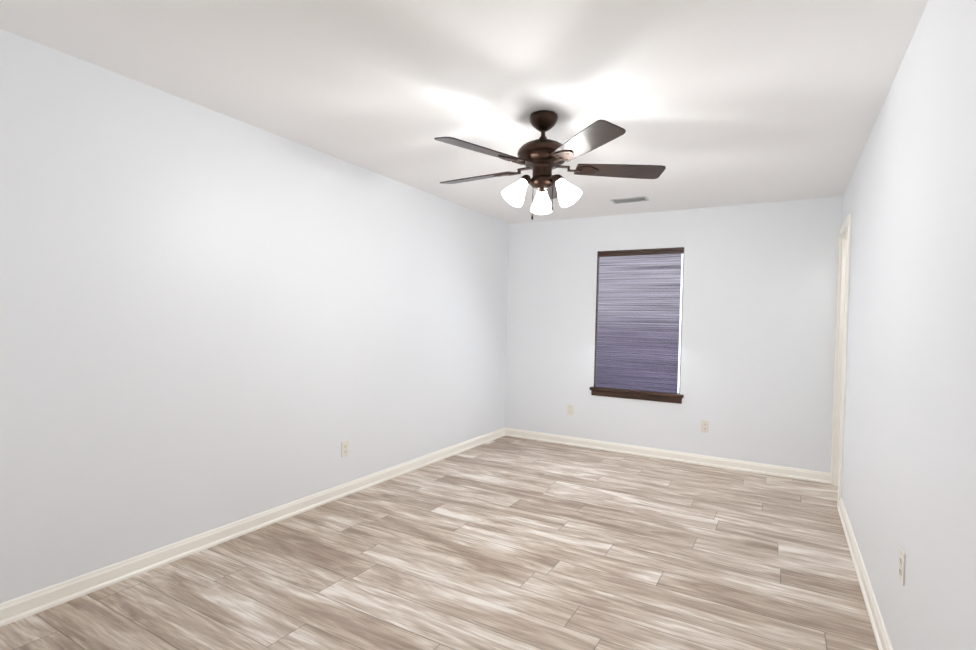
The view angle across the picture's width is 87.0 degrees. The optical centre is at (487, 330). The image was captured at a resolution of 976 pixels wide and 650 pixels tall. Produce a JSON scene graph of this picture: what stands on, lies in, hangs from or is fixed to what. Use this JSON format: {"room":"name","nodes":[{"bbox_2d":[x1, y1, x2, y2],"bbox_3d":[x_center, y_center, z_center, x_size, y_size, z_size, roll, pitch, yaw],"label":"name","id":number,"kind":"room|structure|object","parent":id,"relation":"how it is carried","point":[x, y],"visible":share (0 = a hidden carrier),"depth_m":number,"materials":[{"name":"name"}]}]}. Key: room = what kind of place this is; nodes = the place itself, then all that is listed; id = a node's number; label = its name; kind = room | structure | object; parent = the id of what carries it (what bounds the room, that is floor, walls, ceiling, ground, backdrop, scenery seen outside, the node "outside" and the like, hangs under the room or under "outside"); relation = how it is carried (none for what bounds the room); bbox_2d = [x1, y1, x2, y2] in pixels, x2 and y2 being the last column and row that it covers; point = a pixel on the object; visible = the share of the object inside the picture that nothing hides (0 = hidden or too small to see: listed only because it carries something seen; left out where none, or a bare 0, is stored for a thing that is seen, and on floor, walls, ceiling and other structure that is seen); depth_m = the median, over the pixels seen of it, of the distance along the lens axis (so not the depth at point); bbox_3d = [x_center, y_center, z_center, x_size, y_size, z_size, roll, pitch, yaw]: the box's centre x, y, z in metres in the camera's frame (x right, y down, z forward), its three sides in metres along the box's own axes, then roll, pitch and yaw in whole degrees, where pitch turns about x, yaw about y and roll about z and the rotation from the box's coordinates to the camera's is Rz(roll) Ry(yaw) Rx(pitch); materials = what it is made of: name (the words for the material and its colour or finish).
{"room":"empty bedroom","nodes":[
{"label":"empty bedroom","id":0,"kind":"room"},
{"bbox_2d":[0,29,509,602],"bbox_3d":[-1.232,-0.004,3.547,0.120,2.440,5.835,2,1,30],"label":"wall","id":1,"kind":"structure","parent":0,"point":[210,319],"depth_m":2.80,"materials":[{"name":"paint"}]},
{"bbox_2d":[0,428,504,626],"bbox_3d":[-1.199,1.174,3.530,0.023,0.088,5.595,2,1,30],"label":"baseboard","id":2,"kind":"structure","parent":1,"relation":"attached to","point":[25,606],"depth_m":2.82,"materials":[{"name":"paint"}]},
{"bbox_2d":[341,440,348,457],"bbox_3d":[-1.051,0.872,3.781,0.009,0.114,0.070,2,1,30],"label":"electrical outlet","id":3,"kind":"object","parent":1,"relation":"attached to","point":[344,448],"visible":1,"depth_m":3.78,"materials":[{"name":"plastic"}]},
{"bbox_2d":[0,436,878,649],"bbox_3d":[0.563,1.327,2.511,4.340,0.100,5.835,2,1,30],"label":"floor","id":4,"kind":"structure","parent":0,"point":[508,543],"depth_m":2.67,"materials":[{"name":"brown wood"}]},
{"bbox_2d":[0,0,928,223],"bbox_3d":[0.625,-1.212,2.472,4.340,0.100,5.835,2,1,30],"label":"ceiling","id":5,"kind":"structure","parent":0,"point":[711,103],"depth_m":2.39,"materials":[{"name":"paint"}]},
{"bbox_2d":[434,110,665,219],"bbox_3d":[0.266,-0.887,2.842,1.260,0.580,1.302,2,1,30],"label":"fan","id":6,"kind":"object","parent":5,"relation":"hanging from","point":[542,157],"visible":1,"depth_m":2.75,"materials":[{"name":"brown wood"}]},
{"bbox_2d":[610,196,649,203],"bbox_3d":[1.281,-1.176,4.648,0.320,0.009,0.160,2,1,30],"label":"ceiling vent","id":7,"kind":"object","parent":5,"relation":"in","point":[630,200],"visible":1,"depth_m":4.63,"materials":[{"name":"white metal"}]},
{"bbox_2d":[505,196,842,472],"bbox_3d":[2.024,0.053,4.966,4.100,2.440,0.120,2,1,30],"label":"wall","id":8,"kind":"structure","parent":0,"point":[760,281],"depth_m":4.85,"materials":[{"name":"paint"}]},
{"bbox_2d":[567,404,573,414],"bbox_3d":[0.890,0.854,5.548,0.070,0.114,0.009,2,1,30],"label":"electrical outlet","id":9,"kind":"object","parent":8,"relation":"attached to","point":[570,408],"visible":1,"depth_m":5.55,"materials":[{"name":"plastic"}]},
{"bbox_2d":[589,247,683,403],"bbox_3d":[1.526,-0.065,5.232,0.935,1.525,0.153,2,1,30],"label":"window","id":10,"kind":"structure","parent":8,"relation":"in","point":[638,322],"depth_m":5.22,"materials":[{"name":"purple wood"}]},
{"bbox_2d":[505,428,830,483],"bbox_3d":[1.558,1.216,5.154,3.173,0.088,0.023,2,1,30],"label":"baseboard","id":11,"kind":"structure","parent":8,"relation":"attached to","point":[789,472],"depth_m":4.97,"materials":[{"name":"paint"}]},
{"bbox_2d":[701,420,708,432],"bbox_3d":[2.058,0.910,4.873,0.070,0.114,0.009,2,1,30],"label":"electrical outlet","id":12,"kind":"object","parent":8,"relation":"attached to","point":[704,425],"visible":1,"depth_m":4.87,"materials":[{"name":"plastic"}]},
{"bbox_2d":[834,0,975,649],"bbox_3d":[1.618,0.091,1.900,0.120,2.440,5.595,2,1,30],"label":"wall","id":13,"kind":"structure","parent":0,"point":[909,446],"depth_m":1.73,"materials":[{"name":"paint"}]},
{"bbox_2d":[831,214,851,506],"bbox_3d":[2.824,0.233,4.015,0.140,2.150,0.724,2,1,30],"label":"door frame","id":14,"kind":"structure","parent":13,"relation":"attached to","point":[840,359],"depth_m":4.29,"materials":[{"name":"paint"}]},
{"bbox_2d":[838,498,892,649],"bbox_3d":[1.346,1.265,1.640,0.023,0.088,4.870,2,1,30],"label":"baseboard","id":15,"kind":"structure","parent":13,"relation":"attached to","point":[879,629],"depth_m":2.52,"materials":[{"name":"paint"}]},
{"bbox_2d":[899,547,905,585],"bbox_3d":[1.490,0.849,1.851,0.009,0.114,0.070,2,1,30],"label":"electrical outlet","id":16,"kind":"object","parent":13,"relation":"attached to","point":[902,566],"visible":0.98,"depth_m":1.84,"materials":[{"name":"plastic"}]}
]}

